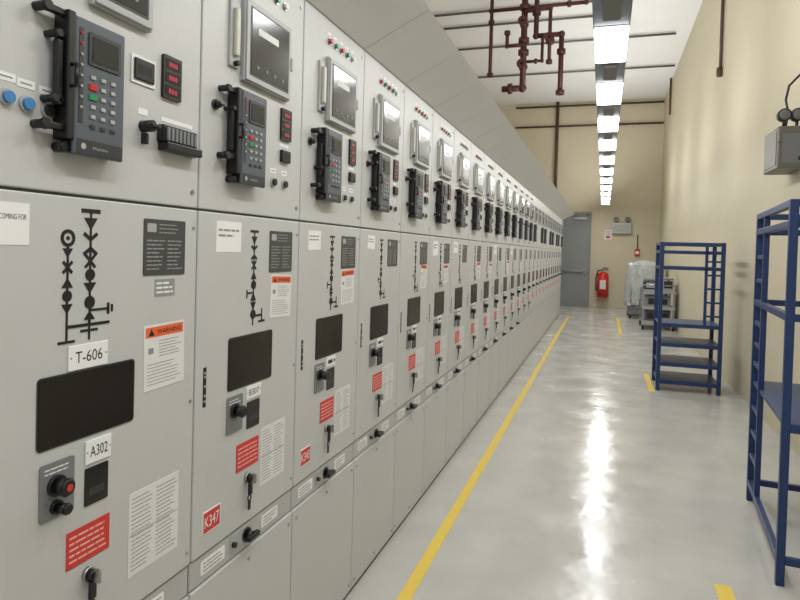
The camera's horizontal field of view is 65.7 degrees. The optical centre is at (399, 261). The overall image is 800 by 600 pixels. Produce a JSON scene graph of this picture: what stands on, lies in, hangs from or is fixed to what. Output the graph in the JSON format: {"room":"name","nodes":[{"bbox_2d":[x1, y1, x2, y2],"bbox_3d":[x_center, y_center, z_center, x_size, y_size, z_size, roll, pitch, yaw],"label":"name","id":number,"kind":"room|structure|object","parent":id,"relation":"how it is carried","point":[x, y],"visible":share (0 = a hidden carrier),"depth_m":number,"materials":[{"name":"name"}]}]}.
{"room":"electrical room","nodes":[
{"label":"electrical room","id":0,"kind":"room"},
{"bbox_2d":[423,0,702,104],"bbox_3d":[1.796,-4.594,8.414,5.470,0.150,20.400,2,1,18],"label":"ceiling","id":1,"kind":"structure","parent":0,"point":[647,16],"depth_m":13.14,"materials":[{"name":"paint"}]},
{"bbox_2d":[434,0,591,16],"bbox_3d":[1.907,-4.529,11.115,3.400,0.043,0.044,2,1,18],"label":"conduit","id":2,"kind":"object","parent":1,"relation":"attached to","point":[590,1],"visible":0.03,"depth_m":11.34,"materials":[{"name":"metal"}]},
{"bbox_2d":[443,15,592,29],"bbox_3d":[2.125,-4.536,11.780,3.400,0.043,0.044,2,1,18],"label":"conduit","id":3,"kind":"object","parent":1,"relation":"attached to","point":[585,16],"visible":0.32,"depth_m":11.76,"materials":[{"name":"metal"}]},
{"bbox_2d":[487,0,588,95],"bbox_3d":[2.254,-3.667,10.274,1.648,1.749,0.441,2,1,18],"label":"pipe","id":4,"kind":"object","parent":1,"relation":"hanging from","point":[525,7],"visible":1,"depth_m":10.28,"materials":[{"name":"brown metal"}]},
{"bbox_2d":[458,32,675,50],"bbox_3d":[3.148,-4.529,12.812,4.700,0.043,0.044,2,1,18],"label":"conduit","id":5,"kind":"object","parent":1,"relation":"attached to","point":[672,33],"visible":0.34,"depth_m":12.66,"materials":[{"name":"metal"}]},
{"bbox_2d":[478,65,674,77],"bbox_3d":[3.930,-4.548,14.871,4.900,0.043,0.044,2,1,18],"label":"conduit","id":6,"kind":"object","parent":1,"relation":"attached to","point":[658,65],"visible":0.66,"depth_m":14.80,"materials":[{"name":"metal"}]},
{"bbox_2d":[601,197,609,201],"bbox_3d":[5.101,-3.036,15.223,0.210,3.052,1.270,2,1,18],"label":"light fixture","id":7,"kind":"object","parent":1,"relation":"hanging from","point":[603,199],"visible":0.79,"depth_m":15.00,"materials":[{"name":"white plastic"}]},
{"bbox_2d":[601,202,609,205],"bbox_3d":[5.500,-3.049,16.439,0.210,3.052,1.270,2,1,18],"label":"light fixture","id":8,"kind":"object","parent":1,"relation":"hanging from","point":[602,203],"visible":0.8,"depth_m":16.15,"materials":[{"name":"white plastic"}]},
{"bbox_2d":[601,192,610,197],"bbox_3d":[4.701,-3.023,14.008,0.210,3.052,1.270,2,1,18],"label":"light fixture","id":9,"kind":"object","parent":1,"relation":"hanging from","point":[603,194],"visible":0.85,"depth_m":13.76,"materials":[{"name":"white plastic"}]},
{"bbox_2d":[601,192,610,195],"bbox_3d":[4.569,-1.507,13.762,0.200,0.025,0.650,2,1,18],"label":"diffuser","id":10,"kind":"object","parent":9,"relation":"attached to","point":[602,193],"depth_m":13.55,"materials":[{"name":"white plastic"}]},
{"bbox_2d":[600,178,612,185],"bbox_3d":[3.902,-2.997,11.576,0.210,3.052,1.270,2,1,18],"label":"light fixture","id":11,"kind":"object","parent":1,"relation":"hanging from","point":[603,181],"visible":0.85,"depth_m":11.40,"materials":[{"name":"white plastic"}]},
{"bbox_2d":[600,178,611,182],"bbox_3d":[3.770,-1.481,11.330,0.200,0.025,0.650,2,1,18],"label":"diffuser","id":12,"kind":"object","parent":11,"relation":"attached to","point":[602,180],"depth_m":11.18,"materials":[{"name":"white plastic"}]},
{"bbox_2d":[601,186,611,191],"bbox_3d":[4.301,-3.010,12.792,0.210,3.052,1.270,2,1,18],"label":"light fixture","id":13,"kind":"object","parent":1,"relation":"hanging from","point":[603,188],"visible":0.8,"depth_m":12.54,"materials":[{"name":"white plastic"}]},
{"bbox_2d":[601,186,610,189],"bbox_3d":[4.169,-1.494,12.546,0.200,0.025,0.650,2,1,18],"label":"diffuser","id":14,"kind":"object","parent":13,"relation":"attached to","point":[602,187],"depth_m":12.42,"materials":[{"name":"white plastic"}]},
{"bbox_2d":[599,156,614,168],"bbox_3d":[3.103,-2.971,9.144,0.210,3.052,1.270,2,1,18],"label":"light fixture","id":15,"kind":"object","parent":1,"relation":"hanging from","point":[606,162],"visible":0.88,"depth_m":8.97,"materials":[{"name":"white plastic"}]},
{"bbox_2d":[600,156,614,164],"bbox_3d":[2.970,-1.455,8.898,0.200,0.025,0.650,2,1,18],"label":"diffuser","id":16,"kind":"object","parent":15,"relation":"attached to","point":[604,160],"depth_m":8.80,"materials":[{"name":"white plastic"}]},
{"bbox_2d":[600,168,613,177],"bbox_3d":[3.502,-2.984,10.360,0.210,3.052,1.270,2,1,18],"label":"light fixture","id":17,"kind":"object","parent":1,"relation":"hanging from","point":[604,173],"visible":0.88,"depth_m":10.20,"materials":[{"name":"white plastic"}]},
{"bbox_2d":[600,168,612,174],"bbox_3d":[3.370,-1.468,10.114,0.200,0.025,0.650,2,1,18],"label":"diffuser","id":18,"kind":"object","parent":17,"relation":"attached to","point":[603,171],"depth_m":9.98,"materials":[{"name":"white plastic"}]},
{"bbox_2d":[598,139,616,155],"bbox_3d":[2.703,-2.958,7.928,0.210,3.052,1.270,2,1,18],"label":"light fixture","id":19,"kind":"object","parent":1,"relation":"hanging from","point":[607,147],"visible":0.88,"depth_m":7.75,"materials":[{"name":"white plastic"}]},
{"bbox_2d":[599,140,616,150],"bbox_3d":[2.571,-1.442,7.682,0.200,0.025,0.650,2,1,18],"label":"diffuser","id":20,"kind":"object","parent":19,"relation":"attached to","point":[604,145],"depth_m":7.60,"materials":[{"name":"white plastic"}]},
{"bbox_2d":[597,116,619,139],"bbox_3d":[2.303,-2.945,6.712,0.210,3.052,1.270,2,1,18],"label":"light fixture","id":21,"kind":"object","parent":1,"relation":"hanging from","point":[608,126],"visible":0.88,"depth_m":6.54,"materials":[{"name":"white plastic"}]},
{"bbox_2d":[598,117,618,131],"bbox_3d":[2.171,-1.429,6.466,0.200,0.025,0.650,2,1,18],"label":"diffuser","id":22,"kind":"object","parent":21,"relation":"attached to","point":[605,124],"depth_m":6.39,"materials":[{"name":"white plastic"}]},
{"bbox_2d":[596,81,623,116],"bbox_3d":[1.904,-2.932,5.496,0.210,3.052,1.270,2,1,18],"label":"light fixture","id":23,"kind":"object","parent":1,"relation":"hanging from","point":[608,94],"visible":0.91,"depth_m":5.33,"materials":[{"name":"white plastic"}]},
{"bbox_2d":[596,83,622,104],"bbox_3d":[1.772,-1.416,5.250,0.200,0.025,0.650,2,1,18],"label":"diffuser","id":24,"kind":"object","parent":23,"relation":"attached to","point":[606,93],"depth_m":5.17,"materials":[{"name":"white plastic"}]},
{"bbox_2d":[593,24,629,82],"bbox_3d":[1.504,-2.919,4.280,0.210,3.052,1.270,2,1,18],"label":"light fixture","id":25,"kind":"object","parent":1,"relation":"hanging from","point":[610,41],"visible":0.93,"depth_m":4.10,"materials":[{"name":"white plastic"}]},
{"bbox_2d":[594,26,628,63],"bbox_3d":[1.372,-1.403,4.034,0.200,0.025,0.650,2,1,18],"label":"diffuser","id":26,"kind":"object","parent":25,"relation":"attached to","point":[610,42],"depth_m":3.95,"materials":[{"name":"white plastic"}]},
{"bbox_2d":[592,0,632,25],"bbox_3d":[1.104,-2.906,3.064,0.210,3.052,1.270,2,1,18],"label":"light fixture","id":27,"kind":"object","parent":1,"relation":"hanging from","point":[605,12],"visible":1,"depth_m":3.47,"materials":[{"name":"white metal"}]},
{"bbox_2d":[345,306,799,599],"bbox_3d":[1.631,1.452,8.533,5.470,0.150,20.400,2,1,18],"label":"floor","id":28,"kind":"structure","parent":0,"point":[600,485],"depth_m":3.90,"materials":[{"name":"grey concrete"}]},
{"bbox_2d":[0,0,201,599],"bbox_3d":[-1.026,0.195,1.464,1.428,2.496,0.559,2,1,18],"label":"tall cabinet","id":29,"kind":"object","parent":28,"relation":"on","point":[100,153],"visible":1,"depth_m":1.27,"materials":[{"name":"metal"}]},
{"bbox_2d":[38,455,74,524],"bbox_3d":[-0.646,0.439,1.192,0.038,0.110,0.080,2,1,18],"label":"switch","id":30,"kind":"object","parent":29,"relation":"attached to","point":[56,473],"depth_m":1.18,"materials":[{"name":"black plastic"}]},
{"bbox_2d":[138,107,201,157],"bbox_3d":[-0.532,-0.301,1.460,0.040,0.085,0.195,2,1,18],"label":"socket","id":31,"kind":"object","parent":29,"relation":"attached to","point":[162,133],"depth_m":1.44,"materials":[{"name":"black plastic"}]},
{"bbox_2d":[185,0,303,599],"bbox_3d":[-0.851,0.190,1.994,1.428,2.496,0.557,2,1,18],"label":"tall cabinet","id":32,"kind":"object","parent":28,"relation":"on","point":[250,87],"visible":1,"depth_m":1.80,"materials":[{"name":"metal"}]},
{"bbox_2d":[226,393,246,435],"bbox_3d":[-0.457,0.435,1.769,0.037,0.105,0.080,2,1,18],"label":"switch","id":33,"kind":"object","parent":32,"relation":"attached to","point":[236,410],"depth_m":1.76,"materials":[{"name":"black plastic"}]},
{"bbox_2d":[280,143,290,163],"bbox_3d":[-0.369,-0.349,1.997,0.012,0.058,0.055,2,1,18],"label":"switch","id":34,"kind":"object","parent":32,"relation":"attached to","point":[285,148],"depth_m":1.99,"materials":[{"name":"black plastic"}]},
{"bbox_2d":[283,0,289,10],"bbox_3d":[-0.361,-0.821,1.971,0.013,0.046,0.028,2,1,18],"label":"lamp","id":35,"kind":"object","parent":32,"relation":"attached to","point":[286,3],"depth_m":1.97,"materials":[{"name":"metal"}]},
{"bbox_2d":[289,0,428,599],"bbox_3d":[-0.678,0.184,2.523,1.428,2.496,0.557,2,1,18],"label":"tall cabinet","id":36,"kind":"object","parent":28,"relation":"on","point":[336,33],"visible":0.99,"depth_m":2.34,"materials":[{"name":"metal"}]},
{"bbox_2d":[314,362,328,392],"bbox_3d":[-0.283,0.430,2.297,0.037,0.105,0.080,2,1,18],"label":"switch","id":37,"kind":"object","parent":36,"relation":"attached to","point":[321,375],"depth_m":2.29,"materials":[{"name":"black plastic"}]},
{"bbox_2d":[328,32,332,44],"bbox_3d":[-0.256,-0.825,2.291,0.013,0.046,0.028,2,1,18],"label":"lamp","id":38,"kind":"object","parent":36,"relation":"attached to","point":[330,34],"depth_m":2.29,"materials":[{"name":"plastic"}]},
{"bbox_2d":[334,37,338,49],"bbox_3d":[-0.239,-0.825,2.343,0.013,0.046,0.028,2,1,18],"label":"lamp","id":39,"kind":"object","parent":36,"relation":"attached to","point":[336,39],"depth_m":2.34,"materials":[{"name":"plastic"}]},
{"bbox_2d":[340,41,344,53],"bbox_3d":[-0.221,-0.826,2.395,0.013,0.046,0.028,2,1,18],"label":"lamp","id":40,"kind":"object","parent":36,"relation":"attached to","point":[342,43],"depth_m":2.40,"materials":[{"name":"plastic"}]},
{"bbox_2d":[345,46,350,58],"bbox_3d":[-0.204,-0.826,2.447,0.013,0.046,0.028,2,1,18],"label":"lamp","id":41,"kind":"object","parent":36,"relation":"attached to","point":[347,48],"depth_m":2.44,"materials":[{"name":"plastic"}]},
{"bbox_2d":[348,167,355,182],"bbox_3d":[-0.195,-0.354,2.526,0.012,0.058,0.055,2,1,18],"label":"switch","id":42,"kind":"object","parent":36,"relation":"attached to","point":[351,170],"depth_m":2.52,"materials":[{"name":"black plastic"}]},
{"bbox_2d":[351,50,355,62],"bbox_3d":[-0.187,-0.827,2.500,0.013,0.046,0.028,2,1,18],"label":"lamp","id":43,"kind":"object","parent":36,"relation":"attached to","point":[353,59],"depth_m":2.50,"materials":[{"name":"plastic"}]},
{"bbox_2d":[348,9,458,593],"bbox_3d":[-0.504,0.178,3.051,1.428,2.496,0.557,2,1,18],"label":"tall cabinet","id":44,"kind":"object","parent":28,"relation":"on","point":[421,43],"visible":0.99,"depth_m":2.85,"materials":[{"name":"metal"}]},
{"bbox_2d":[369,342,380,366],"bbox_3d":[-0.110,0.424,2.826,0.037,0.105,0.080,2,1,18],"label":"switch","id":45,"kind":"object","parent":44,"relation":"attached to","point":[374,352],"depth_m":2.82,"materials":[{"name":"black plastic"}]},
{"bbox_2d":[393,182,397,194],"bbox_3d":[-0.021,-0.360,3.054,0.012,0.058,0.055,2,1,18],"label":"switch","id":46,"kind":"object","parent":44,"relation":"attached to","point":[395,184],"depth_m":3.05,"materials":[{"name":"black plastic"}]},
{"bbox_2d":[390,52,480,538],"bbox_3d":[-0.330,0.172,3.580,1.428,2.496,0.557,2,1,18],"label":"tall cabinet","id":47,"kind":"object","parent":28,"relation":"on","point":[453,75],"visible":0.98,"depth_m":3.38,"materials":[{"name":"metal"}]},
{"bbox_2d":[406,329,415,349],"bbox_3d":[0.064,0.418,3.355,0.037,0.105,0.080,2,1,18],"label":"switch","id":48,"kind":"object","parent":47,"relation":"attached to","point":[409,337],"depth_m":3.34,"materials":[{"name":"black plastic"}]},
{"bbox_2d":[424,193,428,203],"bbox_3d":[0.153,-0.366,3.583,0.012,0.058,0.055,2,1,18],"label":"switch","id":49,"kind":"object","parent":47,"relation":"attached to","point":[426,198],"depth_m":3.57,"materials":[{"name":"black plastic"}]},
{"bbox_2d":[420,82,495,498],"bbox_3d":[-0.156,0.167,4.109,1.428,2.496,0.557,2,1,18],"label":"tall cabinet","id":50,"kind":"object","parent":28,"relation":"on","point":[475,99],"visible":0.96,"depth_m":3.91,"materials":[{"name":"metal"}]},
{"bbox_2d":[433,319,440,336],"bbox_3d":[0.238,0.413,3.884,0.037,0.105,0.080,2,1,18],"label":"switch","id":51,"kind":"object","parent":50,"relation":"attached to","point":[436,326],"depth_m":3.87,"materials":[{"name":"black plastic"}]},
{"bbox_2d":[443,104,507,467],"bbox_3d":[0.018,0.161,4.638,1.428,2.496,0.557,2,1,18],"label":"tall cabinet","id":52,"kind":"object","parent":28,"relation":"on","point":[492,117],"visible":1,"depth_m":4.44,"materials":[{"name":"metal"}]},
{"bbox_2d":[454,311,460,326],"bbox_3d":[0.412,0.407,4.412,0.037,0.105,0.080,2,1,18],"label":"switch","id":53,"kind":"object","parent":52,"relation":"attached to","point":[456,318],"depth_m":4.40,"materials":[{"name":"black plastic"}]},
{"bbox_2d":[397,316,568,599],"bbox_3d":[1.448,1.401,7.013,0.057,0.002,16.800,2,1,18],"label":"tape","id":54,"kind":"object","parent":28,"relation":"on","point":[415,579],"visible":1,"depth_m":3.70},
{"bbox_2d":[461,121,517,443],"bbox_3d":[0.191,0.156,5.166,1.428,2.496,0.557,2,1,18],"label":"tall cabinet","id":55,"kind":"object","parent":28,"relation":"on","point":[504,132],"visible":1,"depth_m":4.97,"materials":[{"name":"metal"}]},
{"bbox_2d":[470,305,475,318],"bbox_3d":[0.586,0.401,4.941,0.037,0.105,0.080,2,1,18],"label":"switch","id":56,"kind":"object","parent":55,"relation":"attached to","point":[472,310],"depth_m":4.93,"materials":[{"name":"black plastic"}]},
{"bbox_2d":[475,135,525,425],"bbox_3d":[0.365,0.150,5.695,1.428,2.496,0.557,2,1,18],"label":"tall cabinet","id":57,"kind":"object","parent":28,"relation":"on","point":[508,147],"visible":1,"depth_m":5.49,"materials":[{"name":"metal"}]},
{"bbox_2d":[483,301,487,312],"bbox_3d":[0.759,0.396,5.470,0.037,0.105,0.080,2,1,18],"label":"switch","id":58,"kind":"object","parent":57,"relation":"attached to","point":[484,305],"depth_m":5.45,"materials":[{"name":"black plastic"}]},
{"bbox_2d":[486,146,531,410],"bbox_3d":[0.539,0.144,6.224,1.428,2.496,0.557,2,1,18],"label":"tall cabinet","id":59,"kind":"object","parent":28,"relation":"on","point":[523,153],"visible":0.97,"depth_m":6.02,"materials":[{"name":"metal"}]},
{"bbox_2d":[496,155,537,397],"bbox_3d":[0.713,0.139,6.753,1.428,2.496,0.557,2,1,18],"label":"tall cabinet","id":60,"kind":"object","parent":28,"relation":"on","point":[530,161],"visible":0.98,"depth_m":6.55,"materials":[{"name":"metal"}]},
{"bbox_2d":[504,163,542,386],"bbox_3d":[0.886,0.133,7.281,1.428,2.496,0.557,2,1,18],"label":"tall cabinet","id":61,"kind":"object","parent":28,"relation":"on","point":[517,178],"visible":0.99,"depth_m":7.08,"materials":[{"name":"metal"}]},
{"bbox_2d":[511,170,546,377],"bbox_3d":[1.060,0.127,7.810,1.428,2.496,0.557,2,1,18],"label":"tall cabinet","id":62,"kind":"object","parent":28,"relation":"on","point":[540,174],"visible":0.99,"depth_m":7.61,"materials":[{"name":"metal"}]},
{"bbox_2d":[518,176,550,368],"bbox_3d":[1.234,0.122,8.339,1.428,2.496,0.557,2,1,18],"label":"tall cabinet","id":63,"kind":"object","parent":28,"relation":"on","point":[545,179],"visible":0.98,"depth_m":8.13,"materials":[{"name":"metal"}]},
{"bbox_2d":[523,181,553,361],"bbox_3d":[1.408,0.116,8.867,1.428,2.496,0.557,2,1,18],"label":"tall cabinet","id":64,"kind":"object","parent":28,"relation":"on","point":[533,192],"visible":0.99,"depth_m":8.67,"materials":[{"name":"metal"}]},
{"bbox_2d":[528,185,556,354],"bbox_3d":[1.581,0.110,9.396,1.428,2.496,0.557,2,1,18],"label":"tall cabinet","id":65,"kind":"object","parent":28,"relation":"on","point":[553,187],"visible":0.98,"depth_m":9.20,"materials":[{"name":"metal"}]},
{"bbox_2d":[532,189,558,349],"bbox_3d":[1.755,0.105,9.925,1.428,2.496,0.557,2,1,18],"label":"tall cabinet","id":66,"kind":"object","parent":28,"relation":"on","point":[555,191],"visible":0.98,"depth_m":9.76,"materials":[{"name":"metal"}]},
{"bbox_2d":[536,193,560,344],"bbox_3d":[1.929,0.099,10.454,1.428,2.496,0.557,2,1,18],"label":"tall cabinet","id":67,"kind":"object","parent":28,"relation":"on","point":[557,195],"visible":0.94,"depth_m":10.25,"materials":[{"name":"metal"}]},
{"bbox_2d":[539,196,562,340],"bbox_3d":[2.103,0.093,10.982,1.428,2.496,0.557,2,1,18],"label":"tall cabinet","id":68,"kind":"object","parent":28,"relation":"on","point":[560,197],"visible":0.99,"depth_m":10.78,"materials":[{"name":"metal"}]},
{"bbox_2d":[542,198,564,336],"bbox_3d":[2.276,0.088,11.511,1.428,2.496,0.557,2,1,18],"label":"tall cabinet","id":69,"kind":"object","parent":28,"relation":"on","point":[561,200],"visible":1,"depth_m":11.35,"materials":[{"name":"metal"}]},
{"bbox_2d":[545,201,566,332],"bbox_3d":[2.450,0.082,12.040,1.428,2.496,0.557,2,1,18],"label":"tall cabinet","id":70,"kind":"object","parent":28,"relation":"on","point":[564,202],"visible":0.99,"depth_m":11.83,"materials":[{"name":"metal"}]},
{"bbox_2d":[548,204,568,328],"bbox_3d":[2.624,0.076,12.569,1.428,2.496,0.557,2,1,18],"label":"tall cabinet","id":71,"kind":"object","parent":28,"relation":"on","point":[565,205],"visible":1,"depth_m":12.37,"materials":[{"name":"metal"}]},
{"bbox_2d":[550,206,569,325],"bbox_3d":[2.798,0.071,13.098,1.428,2.496,0.557,2,1,18],"label":"tall cabinet","id":72,"kind":"object","parent":28,"relation":"on","point":[567,207],"visible":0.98,"depth_m":12.93,"materials":[{"name":"metal"}]},
{"bbox_2d":[553,208,570,321],"bbox_3d":[2.972,0.065,13.626,1.428,2.496,0.557,2,1,18],"label":"tall cabinet","id":73,"kind":"object","parent":28,"relation":"on","point":[568,209],"visible":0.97,"depth_m":13.40,"materials":[{"name":"metal"}]},
{"bbox_2d":[554,210,571,320],"bbox_3d":[3.145,0.059,14.155,1.428,2.496,0.557,2,1,18],"label":"tall cabinet","id":74,"kind":"object","parent":28,"relation":"on","point":[569,211],"visible":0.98,"depth_m":13.96,"materials":[{"name":"metal"}]},
{"bbox_2d":[556,211,572,317],"bbox_3d":[3.319,0.054,14.684,1.428,2.496,0.557,2,1,18],"label":"tall cabinet","id":75,"kind":"object","parent":28,"relation":"on","point":[563,216],"visible":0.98,"depth_m":14.54,"materials":[{"name":"metal"}]},
{"bbox_2d":[558,213,573,314],"bbox_3d":[3.493,0.048,15.213,1.428,2.496,0.557,2,1,18],"label":"tall cabinet","id":76,"kind":"object","parent":28,"relation":"on","point":[562,219],"visible":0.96,"depth_m":15.00,"materials":[{"name":"metal"}]},
{"bbox_2d":[616,318,622,334],"bbox_3d":[4.719,1.365,13.359,0.060,0.002,3.300,2,1,18],"label":"tape","id":77,"kind":"object","parent":28,"relation":"on","point":[617,319],"visible":1,"depth_m":13.11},
{"bbox_2d":[624,260,664,317],"bbox_3d":[5.948,0.663,15.117,0.922,1.402,0.791,2,1,18],"label":"covered equipment cart","id":78,"kind":"object","parent":28,"relation":"on","point":[637,271],"visible":0.52,"depth_m":14.87,"materials":[{"name":"grey plastic"}]},
{"bbox_2d":[643,373,654,391],"bbox_3d":[2.973,1.435,7.407,0.060,0.002,1.100,2,1,18],"label":"tape","id":79,"kind":"object","parent":28,"relation":"on","point":[647,378],"visible":1,"depth_m":7.34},
{"bbox_2d":[639,284,676,330],"bbox_3d":[5.375,0.925,12.989,0.639,0.934,1.044,2,1,18],"label":"trolley","id":80,"kind":"object","parent":28,"relation":"on","point":[642,321],"visible":0.7,"depth_m":12.65,"materials":[{"name":"metal"}]},
{"bbox_2d":[643,279,654,289],"bbox_3d":[5.298,0.477,13.043,0.328,0.200,0.529,2,1,18],"label":"instrument case","id":81,"kind":"object","parent":80,"relation":"on","point":[645,281],"visible":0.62,"depth_m":12.84,"materials":[{"name":"grey plastic"}]},
{"bbox_2d":[644,294,669,306],"bbox_3d":[5.393,0.811,13.015,0.468,0.220,0.529,2,1,18],"label":"box","id":82,"kind":"object","parent":80,"relation":"on","point":[649,298],"visible":0.65,"depth_m":12.81,"materials":[{"name":"grey plastic"}]},
{"bbox_2d":[644,309,670,320],"bbox_3d":[5.393,1.110,13.045,0.508,0.220,0.579,2,1,18],"label":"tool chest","id":83,"kind":"object","parent":80,"relation":"on","point":[648,314],"visible":0.42,"depth_m":12.82,"materials":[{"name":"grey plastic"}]},
{"bbox_2d":[663,277,673,289],"bbox_3d":[5.543,0.458,12.857,0.208,0.260,0.429,2,1,18],"label":"meter box","id":84,"kind":"object","parent":80,"relation":"on","point":[666,280],"visible":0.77,"depth_m":12.67,"materials":[{"name":"grey plastic"}]},
{"bbox_2d":[651,242,725,395],"bbox_3d":[3.303,0.615,7.142,0.660,1.670,0.620,2,1,18],"label":"storage rack","id":85,"kind":"object","parent":28,"relation":"on","point":[658,359],"visible":1,"depth_m":6.94,"materials":[{"name":"blue metal"}]},
{"bbox_2d":[653,354,716,369],"bbox_3d":[3.287,1.149,7.148,0.640,0.042,0.610,2,1,18],"label":"shelf","id":86,"kind":"object","parent":85,"relation":"attached to","point":[666,360],"depth_m":6.98,"materials":[{"name":"blue metal"}]},
{"bbox_2d":[653,370,716,387],"bbox_3d":[3.282,1.349,7.152,0.640,0.042,0.610,2,1,18],"label":"shelf","id":87,"kind":"object","parent":85,"relation":"attached to","point":[666,377],"depth_m":7.00,"materials":[{"name":"blue metal"}]},
{"bbox_2d":[654,336,717,349],"bbox_3d":[3.293,0.929,7.144,0.640,0.042,0.610,2,1,18],"label":"shelf","id":88,"kind":"object","parent":85,"relation":"attached to","point":[682,342],"depth_m":6.96,"materials":[{"name":"blue metal"}]},
{"bbox_2d":[655,318,718,329],"bbox_3d":[3.299,0.709,7.139,0.640,0.042,0.610,2,1,18],"label":"shelf","id":89,"kind":"object","parent":85,"relation":"attached to","point":[665,322],"depth_m":6.94,"materials":[{"name":"blue metal"}]},
{"bbox_2d":[714,583,735,599],"bbox_3d":[1.206,1.492,2.014,0.070,0.002,1.750,2,1,18],"label":"tape","id":90,"kind":"object","parent":28,"relation":"on","point":[724,592],"visible":1,"depth_m":2.78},
{"bbox_2d":[746,199,799,586],"bbox_3d":[2.167,0.605,3.274,0.420,1.780,1.120,2,1,23],"label":"storage rack","id":91,"kind":"object","parent":28,"relation":"on","point":[783,398],"visible":1,"depth_m":3.28,"materials":[{"name":"blue metal"}]},
{"bbox_2d":[753,380,799,433],"bbox_3d":[2.161,0.764,3.272,0.400,0.042,1.110,2,1,23],"label":"shelf","id":92,"kind":"object","parent":91,"relation":"attached to","point":[771,392],"depth_m":3.30,"materials":[{"name":"blue metal"}]},
{"bbox_2d":[498,98,664,308],"bbox_3d":[4.867,-1.674,18.068,5.070,5.900,0.200,2,1,18],"label":"wall","id":93,"kind":"structure","parent":0,"point":[636,190],"depth_m":17.61,"materials":[{"name":"beige paint"}]},
{"bbox_2d":[554,102,559,187],"bbox_3d":[4.540,-3.182,17.991,0.090,2.900,0.088,2,1,18],"label":"pipe","id":94,"kind":"object","parent":93,"relation":"attached to","point":[557,103],"visible":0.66,"depth_m":17.95,"materials":[{"name":"brown metal"}]},
{"bbox_2d":[560,212,591,306],"bbox_3d":[5.001,-0.079,17.824,0.900,2.730,0.212,2,1,18],"label":"door","id":95,"kind":"structure","parent":93,"relation":"in","point":[576,249],"depth_m":17.87,"materials":[{"name":"metal"}]},
{"bbox_2d":[516,122,663,128],"bbox_3d":[5.350,-3.905,17.738,4.050,0.051,0.052,2,1,18],"label":"conduit","id":96,"kind":"object","parent":93,"relation":"attached to","point":[643,122],"visible":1,"depth_m":17.76,"materials":[{"name":"brown metal"}]},
{"bbox_2d":[516,101,663,108],"bbox_3d":[5.366,-4.485,17.726,4.050,0.051,0.052,2,1,18],"label":"conduit","id":97,"kind":"object","parent":93,"relation":"attached to","point":[645,101],"visible":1,"depth_m":17.76,"materials":[{"name":"brown metal"}]},
{"bbox_2d":[595,267,608,297],"bbox_3d":[5.708,0.579,17.532,0.363,0.845,0.338,2,1,18],"label":"fire extinguisher","id":98,"kind":"object","parent":93,"relation":"attached to","point":[602,278],"visible":1,"depth_m":17.40,"materials":[{"name":"metal"}]},
{"bbox_2d":[604,230,611,239],"bbox_3d":[5.917,-0.770,17.624,0.200,0.270,0.006,2,1,18],"label":"wall sign","id":99,"kind":"object","parent":93,"relation":"attached to","point":[608,233],"visible":1,"depth_m":17.62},
{"bbox_2d":[612,217,630,233],"bbox_3d":[6.232,-1.028,17.434,0.500,0.470,0.165,2,1,18],"label":"emergency light","id":100,"kind":"object","parent":93,"relation":"attached to","point":[617,228],"visible":1,"depth_m":17.37,"materials":[{"name":"beige plastic"}]},
{"bbox_2d":[635,235,639,255],"bbox_3d":[6.645,-0.460,17.356,0.130,0.600,0.066,2,1,18],"label":"station","id":101,"kind":"object","parent":93,"relation":"attached to","point":[637,251],"visible":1,"depth_m":17.34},
{"bbox_2d":[660,0,799,456],"bbox_3d":[4.216,-1.486,7.652,0.200,5.900,20.400,2,1,18],"label":"wall","id":102,"kind":"structure","parent":0,"point":[715,187],"depth_m":7.59,"materials":[{"name":"beige paint"}]},
{"bbox_2d":[669,78,671,114],"bbox_3d":[6.649,-4.071,15.246,0.052,0.900,0.051,2,1,18],"label":"conduit","id":103,"kind":"object","parent":102,"relation":"attached to","point":[670,89],"visible":1,"depth_m":15.22,"materials":[{"name":"brown metal"}]},
{"bbox_2d":[716,0,724,76],"bbox_3d":[4.418,-3.499,8.511,0.075,1.900,0.075,2,1,18],"label":"conduit","id":104,"kind":"object","parent":102,"relation":"attached to","point":[719,70],"visible":1,"depth_m":8.50,"materials":[{"name":"brown metal"}]},
{"bbox_2d":[763,74,799,174],"bbox_3d":[3.054,-1.146,4.801,0.205,0.829,0.953,2,1,18],"label":"emergency light","id":105,"kind":"object","parent":102,"relation":"attached to","point":[782,145],"visible":1,"depth_m":4.85,"materials":[{"name":"light grey plastic"},{"name":"black plastic"},{"name":"clear glass"}]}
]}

